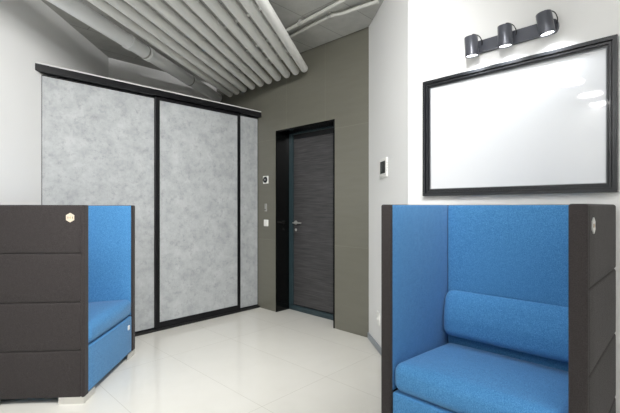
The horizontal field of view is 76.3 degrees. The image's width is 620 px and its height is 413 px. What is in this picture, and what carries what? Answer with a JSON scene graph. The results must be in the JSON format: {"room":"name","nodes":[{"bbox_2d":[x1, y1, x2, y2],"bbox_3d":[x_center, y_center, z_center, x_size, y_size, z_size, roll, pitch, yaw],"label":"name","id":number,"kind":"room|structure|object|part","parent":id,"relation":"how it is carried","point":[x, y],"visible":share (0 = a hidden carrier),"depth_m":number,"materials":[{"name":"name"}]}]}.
{"room":"office lounge","nodes":[
{"label":"office lounge","id":0,"kind":"room"},
{"bbox_2d":[0,0,108,204],"bbox_3d":[-2.102,-0.230,0.604,0.101,2.960,7.866,0,0,-4],"label":"wall","id":1,"kind":"structure","parent":0,"point":[31,32],"depth_m":3.09,"materials":[{"name":"white paint"}]},
{"bbox_2d":[109,58,216,100],"bbox_3d":[-1.850,-0.230,5.084,0.101,2.960,1.435,0,0,44],"label":"wall","id":2,"kind":"structure","parent":0,"point":[119,70],"depth_m":4.88,"materials":[{"name":"white paint"}]},
{"bbox_2d":[0,308,380,412],"bbox_3d":[1.008,1.300,1.232,6.638,0.100,9.099,0,0,0],"label":"floor","id":3,"kind":"structure","parent":0,"point":[257,360],"depth_m":2.99,"materials":[{"name":"beige tile"}]},
{"bbox_2d":[0,205,134,404],"bbox_3d":[-1.788,0.620,2.904,0.690,1.260,0.871,0,0,-4],"label":"sofa","id":4,"kind":"object","parent":3,"relation":"on","point":[67,272],"visible":1,"depth_m":2.49,"materials":[{"name":"grey fabric"}]},
{"bbox_3d":[-1.776,0.599,2.499,0.654,1.218,0.060,0,0,-4],"label":"panel","id":5,"kind":"part","parent":4,"relation":"part of","materials":[{"name":"grey fabric"}]},
{"bbox_3d":[-1.514,1.227,2.568,0.156,0.046,0.146,0,0,-4],"label":"leg","id":6,"kind":"part","parent":4,"relation":"part of","materials":[{"name":"silver metal"}]},
{"bbox_3d":[-1.829,0.599,3.307,0.654,1.218,0.060,0,0,-4],"label":"panel","id":7,"kind":"part","parent":4,"relation":"part of","materials":[{"name":"blue fabric"}]},
{"bbox_2d":[88,300,130,343],"bbox_3d":[-1.748,0.844,2.907,0.608,0.171,0.734,0,0,-4],"label":"seat cushion","id":8,"kind":"object","parent":4,"relation":"on","point":[106,318],"depth_m":2.91,"materials":[{"name":"blue fabric"}]},
{"bbox_3d":[-1.751,1.058,2.907,0.588,0.295,0.736,0,0,-4],"label":"seat","id":9,"kind":"part","parent":4,"relation":"part of","materials":[{"name":"blue fabric"}]},
{"bbox_3d":[-1.560,1.227,3.273,0.156,0.046,0.146,0,0,-4],"label":"leg","id":10,"kind":"part","parent":4,"relation":"part of","materials":[{"name":"silver metal"}]},
{"bbox_2d":[35,62,260,336],"bbox_3d":[-1.655,0.038,4.267,0.678,2.423,2.335,0,0,44],"label":"wardrobe","id":11,"kind":"object","parent":3,"relation":"on","point":[187,165],"visible":0.86,"depth_m":4.03,"materials":[{"name":"black"}]},
{"bbox_3d":[-1.889,0.065,3.648,0.028,2.323,1.005,0,0,44],"label":"sliding door","id":12,"kind":"part","parent":11,"relation":"part of","materials":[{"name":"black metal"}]},
{"bbox_3d":[-1.897,0.065,3.639,0.014,2.303,0.970,0,0,44],"label":"door panel","id":13,"kind":"part","parent":11,"relation":"part of","materials":[{"name":"concrete"}]},
{"bbox_3d":[-1.431,-1.132,4.052,0.058,0.056,2.335,0,0,44],"label":"trim","id":14,"kind":"part","parent":11,"relation":"part of","materials":[{"name":"black metal"}]},
{"bbox_3d":[-1.193,0.065,4.322,0.028,2.323,1.035,0,0,44],"label":"sliding door","id":15,"kind":"part","parent":11,"relation":"part of","materials":[{"name":"black metal"}]},
{"bbox_3d":[-1.190,0.049,4.323,0.014,2.231,0.946,0,0,44],"label":"door panel","id":16,"kind":"part","parent":11,"relation":"part of","materials":[{"name":"concrete"}]},
{"bbox_3d":[-0.768,0.065,4.809,0.028,2.323,0.323,0,0,44],"label":"sliding door","id":17,"kind":"part","parent":11,"relation":"part of","materials":[{"name":"black metal"}]},
{"bbox_3d":[-0.758,0.065,4.818,0.014,2.303,0.289,0,0,44],"label":"door panel","id":18,"kind":"part","parent":11,"relation":"part of","materials":[{"name":"concrete"}]},
{"bbox_2d":[381,204,615,412],"bbox_3d":[0.910,0.620,1.936,0.871,1.260,0.734,0,0,44],"label":"sofa","id":19,"kind":"object","parent":3,"relation":"on","point":[485,308],"visible":1,"depth_m":1.98,"materials":[{"name":"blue fabric"}]},
{"bbox_3d":[0.882,1.058,1.908,0.736,0.295,0.625,0,0,44],"label":"seat","id":20,"kind":"part","parent":19,"relation":"part of","materials":[{"name":"blue fabric"}]},
{"bbox_2d":[395,343,567,412],"bbox_3d":[0.880,0.844,1.905,0.734,0.171,0.647,0,0,44],"label":"seat cushion","id":21,"kind":"object","parent":19,"relation":"on","point":[430,377],"depth_m":1.81,"materials":[{"name":"blue fabric"}]},
{"bbox_2d":[443,290,567,362],"bbox_3d":[1.064,0.625,2.096,0.734,0.261,0.116,0,0,44],"label":"lumbar cushion","id":22,"kind":"object","parent":19,"relation":"on","point":[530,325],"depth_m":2.07,"materials":[{"name":"blue fabric"}]},
{"bbox_3d":[1.212,0.599,1.666,0.060,1.218,0.696,0,0,44],"label":"panel","id":23,"kind":"part","parent":19,"relation":"part of","materials":[{"name":"grey fabric"}]},
{"bbox_2d":[42,0,383,82],"bbox_3d":[1.008,-1.760,1.232,6.638,0.100,9.099,0,0,0],"label":"ceiling","id":24,"kind":"structure","parent":0,"point":[289,12],"depth_m":3.71,"materials":[{"name":"grey concrete"}]},
{"bbox_2d":[47,0,221,101],"bbox_3d":[-1.683,-1.575,3.515,0.140,0.270,4.050,0,0,11],"label":"duct","id":25,"kind":"object","parent":24,"relation":"hanging from","point":[77,9],"visible":0.94,"depth_m":3.58,"materials":[{"name":"white metal"}]},
{"bbox_2d":[184,8,262,50],"bbox_3d":[-0.809,-1.607,3.473,1.387,0.205,0.033,0,0,44],"label":"support rail","id":26,"kind":"object","parent":24,"relation":"hanging from","point":[248,15],"visible":0.03,"depth_m":3.27,"materials":[{"name":"grey metal"}]},
{"bbox_2d":[183,0,271,83],"bbox_3d":[-0.908,-1.465,2.503,0.081,0.080,4.322,0,0,11],"label":"tube","id":27,"kind":"object","parent":26,"relation":"hanging from","point":[196,6],"visible":1,"depth_m":3.35,"materials":[{"name":"white"}]},
{"bbox_2d":[203,0,280,80],"bbox_3d":[-0.794,-1.465,2.393,0.081,0.080,4.322,0,0,11],"label":"tube","id":28,"kind":"object","parent":26,"relation":"hanging from","point":[215,6],"visible":1,"depth_m":3.32,"materials":[{"name":"white"}]},
{"bbox_2d":[221,0,289,77],"bbox_3d":[-0.685,-1.465,2.288,0.080,0.080,4.322,0,0,11],"label":"tube","id":29,"kind":"object","parent":26,"relation":"hanging from","point":[233,6],"visible":1,"depth_m":3.30,"materials":[{"name":"white"}]},
{"bbox_2d":[230,32,288,75],"bbox_3d":[-0.644,-1.607,4.286,1.387,0.205,0.032,0,0,44],"label":"support rail","id":30,"kind":"object","parent":24,"relation":"hanging from","point":[277,54],"visible":0.08,"depth_m":4.16,"materials":[{"name":"grey metal"}]},
{"bbox_2d":[239,0,298,74],"bbox_3d":[-0.581,-1.465,2.187,0.081,0.080,4.322,0,0,11],"label":"tube","id":31,"kind":"object","parent":30,"relation":"hanging from","point":[250,6],"visible":1,"depth_m":3.27,"materials":[{"name":"white"}]},
{"bbox_2d":[255,0,307,71],"bbox_3d":[-0.487,-1.465,2.096,0.081,0.080,4.322,0,0,11],"label":"tube","id":32,"kind":"object","parent":30,"relation":"hanging from","point":[265,6],"visible":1,"depth_m":3.25,"materials":[{"name":"white"}]},
{"bbox_2d":[228,0,346,61],"bbox_3d":[-0.256,-1.685,3.810,0.040,0.050,2.212,0,0,-42],"label":"pipe","id":33,"kind":"object","parent":24,"relation":"attached to","point":[339,2],"visible":0.67,"depth_m":3.49,"materials":[{"name":"grey metal"}]},
{"bbox_2d":[233,0,378,66],"bbox_3d":[-0.226,-1.684,3.956,0.134,0.052,2.146,0,0,-45],"label":"pipe","id":34,"kind":"object","parent":24,"relation":"attached to","point":[330,15],"visible":0.74,"depth_m":3.46,"materials":[{"name":"grey metal"}]},
{"bbox_3d":[-1.027,-1.607,2.394,1.387,0.205,0.032,0,0,44],"label":"support rail","id":35,"kind":"object","parent":24,"relation":"hanging from","visible":0},
{"bbox_2d":[145,0,254,89],"bbox_3d":[-1.131,-1.465,2.718,0.082,0.080,4.322,0,0,11],"label":"tube","id":36,"kind":"object","parent":35,"relation":"hanging from","point":[160,6],"visible":1,"depth_m":3.39,"materials":[{"name":"white"}]},
{"bbox_2d":[165,0,263,86],"bbox_3d":[-1.014,-1.465,2.606,0.081,0.080,4.322,0,0,11],"label":"tube","id":37,"kind":"object","parent":35,"relation":"hanging from","point":[179,6],"visible":1,"depth_m":3.37,"materials":[{"name":"white"}]},
{"bbox_3d":[-1.236,-1.607,1.365,1.387,0.205,0.032,0,0,44],"label":"support rail","id":38,"kind":"object","parent":24,"relation":"hanging from","visible":0},
{"bbox_2d":[87,0,232,96],"bbox_3d":[-1.467,-1.465,3.042,0.081,0.080,4.322,0,0,11],"label":"tube","id":39,"kind":"object","parent":38,"relation":"hanging from","point":[102,5],"visible":0.88,"depth_m":3.44,"materials":[{"name":"white"}]},
{"bbox_2d":[105,0,238,94],"bbox_3d":[-1.363,-1.465,2.943,0.081,0.080,4.322,0,0,11],"label":"tube","id":40,"kind":"object","parent":38,"relation":"hanging from","point":[122,6],"visible":1,"depth_m":3.43,"materials":[{"name":"white"}]},
{"bbox_2d":[124,0,246,91],"bbox_3d":[-1.252,-1.465,2.835,0.081,0.080,4.322,0,0,11],"label":"tube","id":41,"kind":"object","parent":38,"relation":"hanging from","point":[140,6],"visible":1,"depth_m":3.41,"materials":[{"name":"white"}]},
{"bbox_2d":[217,27,368,337],"bbox_3d":[-0.275,-0.230,4.769,2.606,2.960,0.300,0,0,44],"label":"wall","id":42,"kind":"structure","parent":0,"point":[335,83],"depth_m":4.02,"materials":[{"name":"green paint"}]},
{"bbox_2d":[263,176,267,183],"bbox_3d":[-0.542,-0.325,4.803,0.094,0.094,0.022,0,0,44],"label":"dial","id":43,"kind":"object","parent":42,"relation":"attached to","point":[265,178],"visible":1,"depth_m":4.79,"materials":[{"name":"white plastic"}]},
{"bbox_2d":[276,119,334,327],"bbox_3d":[0.005,0.177,4.451,0.914,2.146,0.239,0,0,44],"label":"trim","id":44,"kind":"structure","parent":42,"relation":"attached to","point":[282,136],"depth_m":4.72,"materials":[{"name":"black painted metal"}]},
{"bbox_2d":[289,126,332,319],"bbox_3d":[0.076,0.185,4.526,0.884,2.130,0.131,0,0,44],"label":"door","id":45,"kind":"structure","parent":42,"relation":"in","point":[310,152],"depth_m":4.57,"materials":[{"name":"grey wood"}]},
{"bbox_2d":[369,0,407,346],"bbox_3d":[0.666,-0.230,3.241,0.100,2.960,1.047,0,0,-6],"label":"wall","id":46,"kind":"structure","parent":0,"point":[388,30],"depth_m":3.23,"materials":[{"name":"white paint"}]},
{"bbox_2d":[368,332,380,354],"bbox_3d":[0.610,1.222,3.235,0.012,0.055,1.047,0,0,-6],"label":"baseboard","id":47,"kind":"structure","parent":46,"relation":"attached to","point":[372,340],"depth_m":3.51,"materials":[{"name":"grey"}]},
{"bbox_2d":[376,311,379,325],"bbox_3d":[0.589,0.965,3.419,0.014,0.110,0.080,0,0,-6],"label":"wall socket","id":48,"kind":"object","parent":46,"relation":"attached to","point":[378,313],"visible":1,"depth_m":3.39,"materials":[{"name":"white plastic"}]},
{"bbox_2d":[379,157,387,177],"bbox_3d":[0.606,-0.318,3.259,0.015,0.156,0.200,0,0,-6],"label":"thermostat","id":49,"kind":"object","parent":46,"relation":"attached to","point":[383,163],"visible":1,"depth_m":3.23,"materials":[{"name":"white plastic"}]},
{"bbox_2d":[408,0,619,412],"bbox_3d":[2.536,-0.230,0.900,0.100,2.960,5.200,0,0,-45],"label":"wall","id":50,"kind":"structure","parent":0,"point":[437,29],"depth_m":2.35,"materials":[{"name":"white paint"}]},
{"bbox_2d":[464,9,558,57],"bbox_3d":[1.095,-0.950,2.197,0.127,0.142,0.481,0,0,-45],"label":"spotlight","id":51,"kind":"object","parent":50,"relation":"attached to","point":[546,25],"visible":1,"depth_m":2.16,"materials":[{"name":"grey metal"}]},
{"bbox_2d":[423,34,618,195],"bbox_3d":[1.111,-0.443,2.246,0.037,0.749,1.020,0,0,-45],"label":"board","id":52,"kind":"object","parent":50,"relation":"attached to","point":[547,122],"visible":1,"depth_m":2.17,"materials":[{"name":"black painted wood frame"},{"name":"glossy white board surface"}]}
]}

